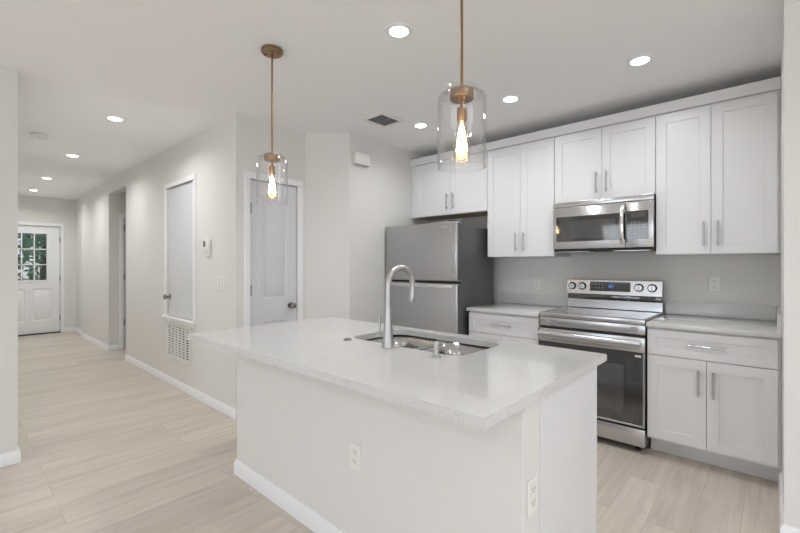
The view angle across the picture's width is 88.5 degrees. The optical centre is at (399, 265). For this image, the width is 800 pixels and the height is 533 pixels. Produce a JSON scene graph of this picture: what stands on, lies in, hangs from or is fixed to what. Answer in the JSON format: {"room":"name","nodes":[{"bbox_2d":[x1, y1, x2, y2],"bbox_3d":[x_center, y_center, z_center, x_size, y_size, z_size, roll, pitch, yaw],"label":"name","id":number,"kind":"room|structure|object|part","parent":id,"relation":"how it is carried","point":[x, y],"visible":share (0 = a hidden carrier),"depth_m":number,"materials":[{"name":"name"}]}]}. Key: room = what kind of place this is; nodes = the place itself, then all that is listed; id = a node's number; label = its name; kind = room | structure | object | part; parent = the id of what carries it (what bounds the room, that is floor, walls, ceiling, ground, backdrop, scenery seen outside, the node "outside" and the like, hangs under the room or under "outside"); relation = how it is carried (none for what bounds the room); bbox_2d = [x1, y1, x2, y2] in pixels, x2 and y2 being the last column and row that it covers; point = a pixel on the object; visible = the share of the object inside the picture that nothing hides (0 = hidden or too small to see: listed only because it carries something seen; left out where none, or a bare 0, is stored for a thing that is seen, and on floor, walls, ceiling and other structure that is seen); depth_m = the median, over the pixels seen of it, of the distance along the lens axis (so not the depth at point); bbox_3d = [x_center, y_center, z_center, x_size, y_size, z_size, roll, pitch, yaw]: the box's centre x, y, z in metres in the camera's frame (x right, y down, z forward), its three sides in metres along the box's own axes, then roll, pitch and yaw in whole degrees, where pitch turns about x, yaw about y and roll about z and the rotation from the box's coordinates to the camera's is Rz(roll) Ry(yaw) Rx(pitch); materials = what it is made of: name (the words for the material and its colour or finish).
{"room":"kitchen","nodes":[
{"label":"kitchen","id":0,"kind":"room"},
{"bbox_2d":[0,66,17,453],"bbox_3d":[-4.016,0.009,1.157,0.120,2.589,4.310,0,0,42],"label":"wall","id":1,"kind":"structure","parent":0,"point":[8,76],"depth_m":2.68,"materials":[{"name":"paint"}]},
{"bbox_2d":[18,195,75,331],"bbox_3d":[-7.069,0.009,7.521,0.140,2.589,2.020,0,0,42],"label":"wall","id":2,"kind":"structure","parent":0,"point":[30,208],"depth_m":8.00,"materials":[{"name":"paint"}]},
{"bbox_2d":[18,225,59,335],"bbox_3d":[-6.914,0.283,7.650,0.156,2.039,0.928,0,0,42],"label":"door","id":3,"kind":"structure","parent":2,"relation":"in","point":[38,300],"depth_m":7.79,"materials":[{"name":"paint"}]},
{"bbox_3d":[-6.926,-0.154,7.648,0.060,0.955,0.610,0,0,42],"label":"glass frame","id":4,"kind":"part","parent":3,"relation":"part of","materials":[{"name":"paint"}]},
{"bbox_2d":[18,221,63,331],"bbox_3d":[-6.881,0.252,7.612,0.016,2.101,1.040,0,0,42],"label":"trim","id":5,"kind":"structure","parent":2,"relation":"attached to","point":[19,222],"depth_m":7.96,"materials":[{"name":"paint"}]},
{"bbox_2d":[64,327,74,331],"bbox_3d":[-6.473,1.262,8.063,0.014,0.081,0.176,0,0,42],"label":"baseboard","id":6,"kind":"structure","parent":2,"relation":"attached to","point":[68,329],"depth_m":8.05,"materials":[{"name":"paint"}]},
{"bbox_2d":[76,197,81,329],"bbox_3d":[-6.038,0.009,7.868,0.920,2.589,0.120,0,0,42],"label":"wall","id":7,"kind":"structure","parent":0,"point":[78,201],"depth_m":7.90,"materials":[{"name":"paint"}]},
{"bbox_2d":[118,192,125,344],"bbox_3d":[-3.889,0.009,6.886,0.120,2.589,1.442,0,0,42],"label":"wall","id":8,"kind":"structure","parent":0,"point":[121,197],"depth_m":6.32,"materials":[{"name":"paint"}]},
{"bbox_2d":[119,213,125,349],"bbox_3d":[-4.017,0.252,6.645,0.016,2.101,0.884,0,0,42],"label":"trim","id":9,"kind":"structure","parent":8,"relation":"attached to","point":[121,215],"depth_m":6.33,"materials":[{"name":"paint"}]},
{"bbox_2d":[124,218,125,347],"bbox_3d":[-4.022,0.278,6.646,0.101,2.028,0.765,0,0,42],"label":"door","id":10,"kind":"structure","parent":8,"relation":"in","point":[124,218],"depth_m":6.39,"materials":[{"name":"paint"}]},
{"bbox_2d":[82,117,229,405],"bbox_3d":[-3.586,0.009,5.555,5.820,2.589,0.120,0,0,42],"label":"wall","id":11,"kind":"structure","parent":0,"point":[206,154],"depth_m":4.78,"materials":[{"name":"paint"}]},
{"bbox_2d":[75,327,118,350],"bbox_3d":[-5.392,1.262,7.192,2.784,0.081,0.141,0,0,42],"label":"baseboard","id":12,"kind":"structure","parent":11,"relation":"attached to","point":[94,341],"depth_m":6.64,"materials":[{"name":"paint"}]},
{"bbox_2d":[163,182,192,319],"bbox_3d":[-2.315,-0.143,4.313,0.742,1.392,0.101,0,0,42],"label":"door","id":13,"kind":"structure","parent":11,"relation":"in","point":[180,198],"depth_m":4.34,"materials":[{"name":"paint"}]},
{"bbox_3d":[-2.564,0.349,4.516,0.059,0.059,0.066,0,0,42],"label":"knob","id":14,"kind":"part","parent":13,"relation":"part of","materials":[{"name":"metal"}]},
{"bbox_2d":[161,173,195,327],"bbox_3d":[-2.331,-0.141,4.307,0.873,1.523,0.038,0,0,42],"label":"trim","id":15,"kind":"structure","parent":11,"relation":"attached to","point":[192,324],"depth_m":4.21,"materials":[{"name":"paint"}]},
{"bbox_2d":[167,322,190,365],"bbox_3d":[-2.338,0.820,4.333,0.640,0.384,0.008,0,0,42],"label":"air vent","id":16,"kind":"object","parent":11,"relation":"in","point":[178,345],"visible":0.98,"depth_m":4.32,"materials":[{"name":"white plastic"}]},
{"bbox_2d":[125,354,236,419],"bbox_3d":[-2.531,1.262,4.587,3.225,0.081,0.134,0,0,42],"label":"baseboard","id":17,"kind":"structure","parent":11,"relation":"attached to","point":[221,407],"depth_m":4.14,"materials":[{"name":"paint"}]},
{"bbox_2d":[203,239,210,255],"bbox_3d":[-1.798,-0.161,3.827,0.120,0.160,0.031,0,0,42],"label":"thermostat","id":18,"kind":"object","parent":11,"relation":"attached to","point":[206,242],"visible":1,"depth_m":3.80,"materials":[{"name":"white plastic"}]},
{"bbox_2d":[217,276,225,289],"bbox_3d":[-1.587,0.160,3.648,0.160,0.118,0.012,0,0,42],"label":"light switch","id":19,"kind":"object","parent":11,"relation":"attached to","point":[221,280],"visible":1,"depth_m":3.64,"materials":[{"name":"white plastic"}]},
{"bbox_2d":[230,113,298,409],"bbox_3d":[-1.220,0.009,3.743,0.120,2.589,0.622,0,0,42],"label":"wall","id":20,"kind":"structure","parent":0,"point":[250,138],"depth_m":3.54,"materials":[{"name":"paint"}]},
{"bbox_2d":[250,180,295,325],"bbox_3d":[-1.140,0.274,3.736,0.101,2.035,0.478,0,0,42],"label":"door","id":21,"kind":"structure","parent":20,"relation":"in","point":[273,226],"depth_m":3.74,"materials":[{"name":"paint"}]},
{"bbox_3d":[-1.010,0.379,3.853,0.066,0.059,0.059,0,0,42],"label":"knob","id":22,"kind":"part","parent":21,"relation":"part of","materials":[{"name":"metal"}]},
{"bbox_2d":[244,171,302,326],"bbox_3d":[-1.134,0.248,3.736,0.016,2.109,0.593,0,0,42],"label":"trim","id":23,"kind":"structure","parent":20,"relation":"attached to","point":[247,175],"depth_m":3.65,"materials":[{"name":"paint"}]},
{"bbox_2d":[299,131,430,323],"bbox_3d":[-0.344,0.009,4.475,0.430,2.589,1.640,0,0,42],"label":"wall","id":24,"kind":"structure","parent":0,"point":[348,207],"depth_m":3.99,"materials":[{"name":"paint"}]},
{"bbox_2d":[353,151,369,166],"bbox_3d":[-0.379,-1.049,4.080,0.050,0.118,0.192,0,0,42],"label":"door chime","id":25,"kind":"object","parent":24,"relation":"attached to","point":[361,159],"visible":1,"depth_m":4.04,"materials":[{"name":"white plastic"}]},
{"bbox_2d":[0,331,779,532],"bbox_3d":[-2.387,1.364,2.102,14.360,0.120,8.140,0,0,42],"label":"floor","id":26,"kind":"structure","parent":0,"point":[106,444],"depth_m":2.54,"materials":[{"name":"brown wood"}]},
{"bbox_2d":[234,340,596,532],"bbox_3d":[-0.070,0.862,2.199,1.926,0.882,0.761,0,0,42],"label":"kitchen island","id":27,"kind":"object","parent":26,"relation":"on","point":[421,472],"visible":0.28,"depth_m":1.68,"materials":[{"name":"paint"}]},
{"bbox_3d":[-0.279,1.258,1.969,1.926,0.089,0.139,0,0,42],"label":"baseboard","id":28,"kind":"part","parent":27,"relation":"part of","materials":[{"name":"paint"}]},
{"bbox_2d":[350,442,360,471],"bbox_3d":[-0.198,0.847,1.815,0.070,0.115,0.008,0,0,42],"label":"outlet","id":29,"kind":"object","parent":27,"relation":"attached to","point":[355,449],"visible":1,"depth_m":1.81,"materials":[{"name":"white plastic"}]},
{"bbox_2d":[352,448,356,455],"bbox_3d":[-0.200,0.826,1.812,0.034,0.028,0.002,0,0,42],"label":"receptacle","id":30,"kind":"object","parent":29,"relation":"attached to","point":[354,450],"depth_m":1.81,"materials":[{"name":"white plastic"}]},
{"bbox_2d":[352,457,356,465],"bbox_3d":[-0.200,0.868,1.812,0.034,0.028,0.002,0,0,42],"label":"receptacle","id":31,"kind":"object","parent":29,"relation":"attached to","point":[354,459],"depth_m":1.81,"materials":[{"name":"white plastic"}]},
{"bbox_2d":[187,317,606,429],"bbox_3d":[-0.152,0.405,2.070,1.930,0.031,1.028,0,0,42],"label":"island countertop","id":32,"kind":"structure","parent":27,"relation":"on","point":[482,389],"depth_m":1.64,"materials":[{"name":"white stone"}]},
{"bbox_2d":[377,265,414,347],"bbox_3d":[-0.013,0.195,2.027,0.091,0.390,0.223,0,0,42],"label":"faucet","id":33,"kind":"object","parent":32,"relation":"on","point":[387,334],"visible":1,"depth_m":1.95,"materials":[{"name":"silver metal"}]},
{"bbox_3d":[-0.099,0.285,1.987,0.018,0.088,0.014,0,0,42],"label":"lever","id":34,"kind":"part","parent":33,"relation":"part of","materials":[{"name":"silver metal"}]},
{"bbox_3d":[0.004,0.097,2.021,0.029,0.194,0.209,0,0,42],"label":"spout","id":35,"kind":"part","parent":33,"relation":"part of","materials":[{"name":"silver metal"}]},
{"bbox_2d":[366,335,489,354],"bbox_3d":[0.120,0.522,2.131,0.728,0.200,0.415,0,0,42],"label":"sink","id":36,"kind":"object","parent":32,"relation":"in","point":[407,341],"visible":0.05,"depth_m":2.23,"materials":[{"name":"metal"}]},
{"bbox_3d":[-0.015,0.518,2.254,0.362,0.193,0.415,0,0,42],"label":"bowl","id":37,"kind":"part","parent":36,"relation":"part of","materials":[{"name":"metal"}]},
{"bbox_3d":[0.263,0.513,2.001,0.344,0.183,0.415,0,0,42],"label":"bowl","id":38,"kind":"part","parent":36,"relation":"part of","materials":[{"name":"metal"}]},
{"bbox_2d":[431,341,444,357],"bbox_3d":[0.166,0.357,1.755,0.042,0.066,0.078,0,0,42],"label":"soap dispenser","id":39,"kind":"object","parent":32,"relation":"on","point":[435,343],"visible":1,"depth_m":1.73,"materials":[{"name":"silver metal"}]},
{"bbox_2d":[527,474,537,517],"bbox_3d":[0.431,0.749,1.333,0.008,0.115,0.070,0,0,42],"label":"outlet","id":40,"kind":"object","parent":27,"relation":"attached to","point":[532,484],"visible":1,"depth_m":1.32,"materials":[{"name":"white plastic"}]},
{"bbox_2d":[531,484,535,495],"bbox_3d":[0.433,0.728,1.331,0.002,0.028,0.034,0,0,42],"label":"receptacle","id":41,"kind":"object","parent":40,"relation":"attached to","point":[533,486],"depth_m":1.33,"materials":[{"name":"white plastic"}]},
{"bbox_2d":[531,496,535,508],"bbox_3d":[0.433,0.770,1.331,0.002,0.028,0.034,0,0,42],"label":"receptacle","id":42,"kind":"object","parent":40,"relation":"attached to","point":[533,498],"depth_m":1.33,"materials":[{"name":"white plastic"}]},
{"bbox_3d":[0.656,0.862,1.595,0.018,0.881,0.563,0,0,42],"label":"panel","id":43,"kind":"part","parent":27,"relation":"part of","materials":[{"name":"paint"}]},
{"bbox_2d":[386,219,492,340],"bbox_3d":[0.403,0.443,4.264,0.904,1.722,0.668,0,0,42],"label":"refrigerator","id":44,"kind":"object","parent":26,"relation":"on","point":[450,264],"visible":0.53,"depth_m":3.94,"materials":[{"name":"metal"}]},
{"bbox_3d":[0.183,0.197,4.019,0.787,0.034,0.006,0,0,42],"label":"pocket handle","id":45,"kind":"part","parent":44,"relation":"part of","materials":[{"name":"metal"}]},
{"bbox_3d":[0.206,-0.125,4.048,0.902,0.553,0.068,0,0,42],"label":"freezer door","id":46,"kind":"part","parent":44,"relation":"part of","materials":[{"name":"metal"}]},
{"bbox_3d":[0.206,0.702,4.048,0.902,1.064,0.068,0,0,42],"label":"fridge door","id":47,"kind":"part","parent":44,"relation":"part of","materials":[{"name":"metal"}]},
{"bbox_3d":[0.489,-0.126,3.740,0.048,0.520,0.009,0,0,42],"label":"edge handle","id":48,"kind":"part","parent":44,"relation":"part of","materials":[{"name":"metal"}]},
{"bbox_3d":[0.544,-0.124,3.748,0.002,0.524,0.055,0,0,42],"label":"door","id":49,"kind":"part","parent":44,"relation":"part of","materials":[{"name":"paint"}]},
{"bbox_3d":[0.544,0.701,3.748,0.002,1.035,0.055,0,0,42],"label":"door","id":50,"kind":"part","parent":44,"relation":"part of","materials":[{"name":"paint"}]},
{"bbox_2d":[469,311,540,344],"bbox_3d":[1.094,0.862,3.795,0.668,0.881,0.709,0,0,42],"label":"base cabinet","id":51,"kind":"object","parent":26,"relation":"on","point":[516,328],"visible":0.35,"depth_m":3.54,"materials":[{"name":"paint"}]},
{"bbox_3d":[0.763,0.889,3.678,0.329,0.559,0.020,0,0,42],"label":"door","id":52,"kind":"part","parent":51,"relation":"part of","materials":[{"name":"paint"}]},
{"bbox_2d":[466,293,567,316],"bbox_3d":[1.097,0.354,3.804,0.686,0.133,0.694,0,0,42],"label":"countertop","id":53,"kind":"structure","parent":51,"relation":"on","point":[531,305],"depth_m":3.87,"materials":[{"name":"white stone"}]},
{"bbox_3d":[1.010,0.889,3.454,0.329,0.559,0.020,0,0,42],"label":"door","id":54,"kind":"part","parent":51,"relation":"part of","materials":[{"name":"paint"}]},
{"bbox_2d":[537,279,663,450],"bbox_3d":[1.599,0.715,3.277,0.743,1.178,0.749,0,0,42],"label":"range","id":55,"kind":"object","parent":26,"relation":"on","point":[621,335],"visible":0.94,"depth_m":3.00,"materials":[{"name":"metal"}]},
{"bbox_3d":[1.544,0.186,3.697,0.056,0.056,0.030,0,0,42],"label":"knob","id":56,"kind":"part","parent":55,"relation":"part of","materials":[{"name":"metal"}]},
{"bbox_3d":[1.609,0.186,3.638,0.056,0.056,0.030,0,0,42],"label":"knob","id":57,"kind":"part","parent":55,"relation":"part of","materials":[{"name":"metal"}]},
{"bbox_3d":[1.371,0.542,3.026,0.713,0.054,0.070,0,0,42],"label":"handle","id":58,"kind":"part","parent":55,"relation":"part of","materials":[{"name":"metal"}]},
{"bbox_3d":[1.403,0.854,3.070,0.727,0.499,0.038,0,0,42],"label":"door glass","id":59,"kind":"part","parent":55,"relation":"part of","materials":[{"name":"black glass"}]},
{"bbox_3d":[1.407,0.551,3.066,0.743,0.105,0.039,0,0,42],"label":"oven door","id":60,"kind":"part","parent":55,"relation":"part of","materials":[{"name":"metal"}]},
{"bbox_3d":[1.411,0.448,3.071,0.743,0.067,0.027,0,0,42],"label":"panel","id":61,"kind":"part","parent":55,"relation":"part of","materials":[{"name":"metal"}]},
{"bbox_2d":[540,306,662,324],"bbox_3d":[1.614,0.394,3.294,0.743,0.040,0.635,0,0,42],"label":"cooktop","id":62,"kind":"object","parent":55,"relation":"in","point":[577,314],"depth_m":3.18,"materials":[{"name":"metal"}]},
{"bbox_3d":[1.407,1.192,3.066,0.743,0.120,0.037,0,0,42],"label":"drawer","id":63,"kind":"part","parent":55,"relation":"part of","materials":[{"name":"metal"}]},
{"bbox_3d":[1.629,0.448,2.854,0.044,0.032,0.002,0,0,42],"label":"inset plate","id":64,"kind":"part","parent":55,"relation":"part of","materials":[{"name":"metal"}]},
{"bbox_3d":[1.938,0.186,3.339,0.056,0.056,0.030,0,0,42],"label":"knob","id":65,"kind":"part","parent":55,"relation":"part of","materials":[{"name":"metal"}]},
{"bbox_3d":[2.008,0.186,3.276,0.056,0.056,0.030,0,0,42],"label":"knob","id":66,"kind":"part","parent":55,"relation":"part of","materials":[{"name":"metal"}]},
{"bbox_2d":[647,327,780,481],"bbox_3d":[2.158,0.862,2.827,0.677,0.881,0.709,0,0,42],"label":"base cabinet","id":67,"kind":"object","parent":26,"relation":"on","point":[713,398],"visible":0.98,"depth_m":2.57,"materials":[{"name":"paint"}]},
{"bbox_3d":[1.823,0.889,2.715,0.324,0.559,0.020,0,0,42],"label":"door","id":68,"kind":"part","parent":67,"relation":"part of","materials":[{"name":"paint"}]},
{"bbox_3d":[1.897,0.751,2.610,0.012,0.165,0.036,0,0,42],"label":"handle","id":69,"kind":"part","parent":67,"relation":"part of","materials":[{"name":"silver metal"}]},
{"bbox_3d":[1.927,0.519,2.583,0.187,0.012,0.036,0,0,42],"label":"handle","id":70,"kind":"part","parent":67,"relation":"part of","materials":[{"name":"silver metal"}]},
{"bbox_3d":[1.946,0.520,2.603,0.659,0.169,0.020,0,0,42],"label":"drawer","id":71,"kind":"part","parent":67,"relation":"part of","materials":[{"name":"paint"}]},
{"bbox_3d":[1.953,0.751,2.559,0.012,0.165,0.036,0,0,42],"label":"handle","id":72,"kind":"part","parent":67,"relation":"part of","materials":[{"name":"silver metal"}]},
{"bbox_2d":[646,301,781,337],"bbox_3d":[2.164,0.354,2.833,0.680,0.133,0.694,0,0,42],"label":"countertop","id":73,"kind":"structure","parent":67,"relation":"on","point":[737,319],"depth_m":2.89,"materials":[{"name":"white stone"}]},
{"bbox_3d":[2.068,0.889,2.492,0.331,0.559,0.020,0,0,42],"label":"door","id":74,"kind":"part","parent":67,"relation":"part of","materials":[{"name":"paint"}]},
{"bbox_2d":[0,0,783,199],"bbox_3d":[-2.387,-1.345,2.102,14.360,0.120,8.140,0,0,42],"label":"ceiling","id":75,"kind":"structure","parent":0,"point":[173,70],"depth_m":2.66,"materials":[{"name":"paint"}]},
{"bbox_2d":[29,132,47,139],"bbox_3d":[-3.540,-1.264,4.029,0.140,0.043,0.140,0,0,42],"label":"smoke detector","id":76,"kind":"object","parent":75,"relation":"attached to","point":[37,135],"visible":1,"depth_m":3.99,"materials":[{"name":"white plastic"}]},
{"bbox_2d":[65,153,80,156],"bbox_3d":[-3.825,-1.277,4.802,0.152,0.016,0.152,0,0,42],"label":"recessed light","id":77,"kind":"object","parent":75,"relation":"in","point":[66,154],"visible":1,"depth_m":4.77,"materials":[{"name":"white plastic"}]},
{"bbox_2d":[104,115,124,121],"bbox_3d":[-2.491,-1.277,3.590,0.152,0.016,0.152,0,0,42],"label":"recessed light","id":78,"kind":"object","parent":75,"relation":"in","point":[110,117],"visible":1,"depth_m":3.56,"materials":[{"name":"paint"}]},
{"bbox_2d":[256,44,287,205],"bbox_3d":[-0.763,-0.826,2.451,0.180,0.919,0.180,0,0,42],"label":"pendant light","id":79,"kind":"object","parent":75,"relation":"hanging from","point":[270,51],"visible":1,"depth_m":2.44,"materials":[{"name":"gold metal"}]},
{"bbox_2d":[269,161,274,174],"bbox_3d":[-0.763,-0.581,2.451,0.037,0.083,0.037,0,0,42],"label":"socket","id":80,"kind":"object","parent":79,"relation":"attached to","point":[271,168],"depth_m":2.44,"materials":[{"name":"gold metal"}]},
{"bbox_3d":[-0.763,-0.962,2.451,0.011,0.599,0.011,0,0,42],"label":"rod","id":81,"kind":"part","parent":79,"relation":"part of","materials":[{"name":"gold metal"}]},
{"bbox_3d":[-0.763,-0.518,2.451,0.180,0.304,0.180,0,0,42],"label":"lamp shade","id":82,"kind":"part","parent":79,"relation":"part of","materials":[{"name":"clear glass"}]},
{"bbox_2d":[360,112,405,127],"bbox_3d":[-0.148,-1.281,3.638,0.271,0.008,0.305,0,0,42],"label":"ceiling vent","id":83,"kind":"object","parent":75,"relation":"in","point":[381,119],"visible":1,"depth_m":3.63,"materials":[{"name":"white plastic"}]},
{"bbox_2d":[385,22,412,38],"bbox_3d":[-0.006,-1.277,2.249,0.152,0.016,0.152,0,0,42],"label":"recessed light","id":84,"kind":"object","parent":75,"relation":"in","point":[398,30],"visible":1,"depth_m":2.23,"materials":[{"name":"paint"}]},
{"bbox_2d":[413,122,428,127],"bbox_3d":[0.190,-1.277,3.767,0.152,0.016,0.152,0,0,42],"label":"recessed light","id":85,"kind":"object","parent":75,"relation":"in","point":[418,124],"visible":1,"depth_m":3.74,"materials":[{"name":"white plastic"}]},
{"bbox_2d":[438,0,485,160],"bbox_3d":[0.232,-0.826,1.546,0.180,0.919,0.180,0,0,42],"label":"pendant light","id":86,"kind":"object","parent":75,"relation":"hanging from","point":[461,94],"visible":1,"depth_m":1.53,"materials":[{"name":"gold metal"}]},
{"bbox_3d":[0.232,-0.962,1.546,0.011,0.599,0.011,0,0,42],"label":"rod","id":87,"kind":"part","parent":86,"relation":"part of","materials":[{"name":"gold metal"}]},
{"bbox_2d":[457,99,466,122],"bbox_3d":[0.232,-0.581,1.546,0.037,0.083,0.037,0,0,42],"label":"socket","id":88,"kind":"object","parent":86,"relation":"attached to","point":[461,111],"depth_m":1.53,"materials":[{"name":"gold metal"}]},
{"bbox_3d":[0.232,-0.518,1.546,0.180,0.304,0.180,0,0,42],"label":"lamp shade","id":89,"kind":"part","parent":86,"relation":"part of","materials":[{"name":"clear glass"}]},
{"bbox_2d":[500,94,520,102],"bbox_3d":[0.851,-1.277,3.166,0.152,0.016,0.152,0,0,42],"label":"recessed light","id":90,"kind":"object","parent":75,"relation":"in","point":[509,98],"visible":1,"depth_m":3.14,"materials":[{"name":"white plastic"}]},
{"bbox_2d":[626,54,653,65],"bbox_3d":[1.503,-1.277,2.573,0.152,0.016,0.152,0,0,42],"label":"recessed light","id":91,"kind":"object","parent":75,"relation":"in","point":[638,60],"visible":1,"depth_m":2.55,"materials":[{"name":"paint"}]},
{"bbox_2d":[431,216,779,313],"bbox_3d":[1.478,0.009,4.008,3.516,2.589,0.120,0,0,42],"label":"wall","id":92,"kind":"structure","parent":0,"point":[752,279],"depth_m":3.36,"materials":[{"name":"paint"}]},
{"bbox_2d":[412,151,488,220],"bbox_3d":[0.597,-0.821,4.453,0.986,0.586,0.404,0,0,42],"label":"upper cabinet","id":93,"kind":"object","parent":92,"relation":"attached to","point":[453,188],"visible":0.93,"depth_m":4.31,"materials":[{"name":"paint"}]},
{"bbox_3d":[0.356,-0.816,4.460,0.476,0.567,0.020,0,0,42],"label":"door","id":94,"kind":"part","parent":93,"relation":"part of","materials":[{"name":"paint"}]},
{"bbox_3d":[0.695,-0.816,4.152,0.432,0.567,0.020,0,0,42],"label":"door","id":95,"kind":"part","parent":93,"relation":"part of","materials":[{"name":"paint"}]},
{"bbox_2d":[410,76,780,166],"bbox_3d":[1.382,-1.152,3.760,3.083,0.076,0.372,0,0,42],"label":"board","id":96,"kind":"object","parent":93,"relation":"on","point":[772,84],"visible":0.44,"depth_m":3.19,"materials":[{"name":"paint"}]},
{"bbox_2d":[488,137,569,257],"bbox_3d":[1.205,-0.595,3.900,0.654,1.038,0.404,0,0,42],"label":"upper cabinet","id":97,"kind":"object","parent":92,"relation":"attached to","point":[521,177],"visible":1,"depth_m":3.75,"materials":[{"name":"paint"}]},
{"bbox_3d":[0.983,-0.590,3.890,0.335,1.019,0.020,0,0,42],"label":"door","id":98,"kind":"part","parent":97,"relation":"part of","materials":[{"name":"paint"}]},
{"bbox_3d":[1.225,-0.590,3.671,0.311,1.019,0.020,0,0,42],"label":"door","id":99,"kind":"part","parent":97,"relation":"part of","materials":[{"name":"paint"}]},
{"bbox_2d":[502,293,567,306],"bbox_3d":[1.323,0.339,4.053,0.686,0.102,0.020,0,0,42],"label":"backsplash","id":100,"kind":"structure","parent":92,"relation":"attached to","point":[534,299],"depth_m":4.03,"materials":[{"name":"white stone"}]},
{"bbox_2d":[534,278,540,289],"bbox_3d":[1.349,0.189,4.038,0.070,0.115,0.008,0,0,42],"label":"outlet","id":101,"kind":"object","parent":92,"relation":"attached to","point":[537,281],"visible":1,"depth_m":4.03,"materials":[{"name":"white plastic"}]},
{"bbox_2d":[555,116,655,202],"bbox_3d":[1.728,-0.821,3.424,0.756,0.586,0.404,0,0,42],"label":"upper cabinet","id":102,"kind":"object","parent":92,"relation":"attached to","point":[616,160],"visible":0.94,"depth_m":3.27,"materials":[{"name":"paint"}]},
{"bbox_3d":[1.485,-0.816,3.434,0.379,0.567,0.020,0,0,42],"label":"door","id":103,"kind":"part","parent":102,"relation":"part of","materials":[{"name":"paint"}]},
{"bbox_2d":[553,194,655,252],"bbox_3d":[1.705,-0.317,3.394,0.743,0.417,0.477,0,0,42],"label":"microwave","id":104,"kind":"object","parent":102,"relation":"attached to","point":[625,223],"visible":0.96,"depth_m":3.23,"materials":[{"name":"metal"}]},
{"bbox_3d":[1.520,-0.307,3.330,0.555,0.347,0.024,0,0,42],"label":"door","id":105,"kind":"part","parent":104,"relation":"part of","materials":[{"name":"metal"}]},
{"bbox_3d":[1.689,-0.307,3.124,0.028,0.298,0.056,0,0,42],"label":"handle","id":106,"kind":"part","parent":104,"relation":"part of","materials":[{"name":"metal"}]},
{"bbox_3d":[1.796,-0.307,3.080,0.186,0.347,0.024,0,0,42],"label":"control panel","id":107,"kind":"part","parent":104,"relation":"part of","materials":[{"name":"metal"}]},
{"bbox_3d":[1.636,-0.666,3.259,0.012,0.170,0.036,0,0,42],"label":"handle","id":108,"kind":"part","parent":102,"relation":"part of","materials":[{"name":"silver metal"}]},
{"bbox_3d":[1.764,-0.816,3.180,0.369,0.567,0.020,0,0,42],"label":"door","id":109,"kind":"part","parent":102,"relation":"part of","materials":[{"name":"paint"}]},
{"bbox_2d":[709,277,719,291],"bbox_3d":[2.376,0.146,3.105,0.070,0.115,0.008,0,0,42],"label":"outlet","id":110,"kind":"object","parent":92,"relation":"attached to","point":[714,282],"visible":1,"depth_m":3.10,"materials":[{"name":"white plastic"}]},
{"bbox_2d":[656,89,780,255],"bbox_3d":[2.260,-0.595,2.940,0.679,1.038,0.404,0,0,42],"label":"upper cabinet","id":111,"kind":"object","parent":92,"relation":"attached to","point":[718,165],"visible":1,"depth_m":2.79,"materials":[{"name":"paint"}]},
{"bbox_3d":[2.025,-0.590,2.943,0.323,1.019,0.020,0,0,42],"label":"door","id":112,"kind":"part","parent":111,"relation":"part of","materials":[{"name":"paint"}]},
{"bbox_3d":[2.099,-0.216,2.838,0.012,0.170,0.036,0,0,42],"label":"handle","id":113,"kind":"part","parent":111,"relation":"part of","materials":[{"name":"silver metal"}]},
{"bbox_3d":[2.155,-0.216,2.787,0.012,0.170,0.036,0,0,42],"label":"handle","id":114,"kind":"part","parent":111,"relation":"part of","materials":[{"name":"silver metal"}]},
{"bbox_3d":[2.271,-0.590,2.719,0.335,1.019,0.020,0,0,42],"label":"door","id":115,"kind":"part","parent":111,"relation":"part of","materials":[{"name":"paint"}]},
{"bbox_2d":[665,301,775,320],"bbox_3d":[2.383,0.339,3.090,0.658,0.102,0.020,0,0,42],"label":"backsplash","id":116,"kind":"structure","parent":92,"relation":"attached to","point":[756,312],"depth_m":3.06,"materials":[{"name":"white stone"}]},
{"bbox_2d":[780,0,799,528],"bbox_3d":[2.257,0.009,2.340,0.120,2.589,1.300,0,0,42],"label":"wall","id":117,"kind":"structure","parent":0,"point":[790,56],"depth_m":1.89,"materials":[{"name":"paint"}]},
{"bbox_3d":[-5.022,0.009,4.904,6.410,2.589,0.120,0,0,42],"label":"wall","id":118,"kind":"structure","parent":0,"visible":0},
{"bbox_2d":[0,446,20,467],"bbox_3d":[-6.378,1.262,3.314,6.544,0.081,4.324,0,0,42],"label":"baseboard","id":119,"kind":"structure","parent":118,"relation":"attached to","point":[10,458],"depth_m":2.67,"materials":[{"name":"paint"}]},
{"bbox_3d":[3.327,0.009,0.570,3.844,2.589,0.120,0,0,42],"label":"wall","id":120,"kind":"structure","parent":0,"visible":0},
{"bbox_2d":[778,466,799,532],"bbox_3d":[3.440,1.251,0.884,3.858,0.104,0.764,0,0,42],"label":"baseboard","id":121,"kind":"structure","parent":120,"relation":"attached to","point":[784,528],"depth_m":2.01,"materials":[{"name":"paint"}]},
{"label":"outside","id":122,"kind":"structure","parent":0,"visible":0},
{"bbox_3d":[-26.031,1.504,23.665,49.640,0.100,50.000,0,0,42],"label":"lawn","id":123,"kind":"structure","parent":122,"visible":0},
{"bbox_2d":[18,233,45,279],"bbox_3d":[-10.457,-1.603,12.716,3.970,6.137,5.231,0,0,42],"label":"tree","id":124,"kind":"object","parent":123,"relation":"on","point":[26,237],"visible":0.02,"depth_m":11.69,"materials":[{"name":"green plant"}]},
{"bbox_2d":[18,241,45,279],"bbox_3d":[-20.369,-2.845,22.945,7.329,8.613,7.991,0,0,42],"label":"tree","id":125,"kind":"object","parent":123,"relation":"on","point":[43,258],"visible":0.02,"depth_m":22.64,"materials":[{"name":"green plant"}]}
]}

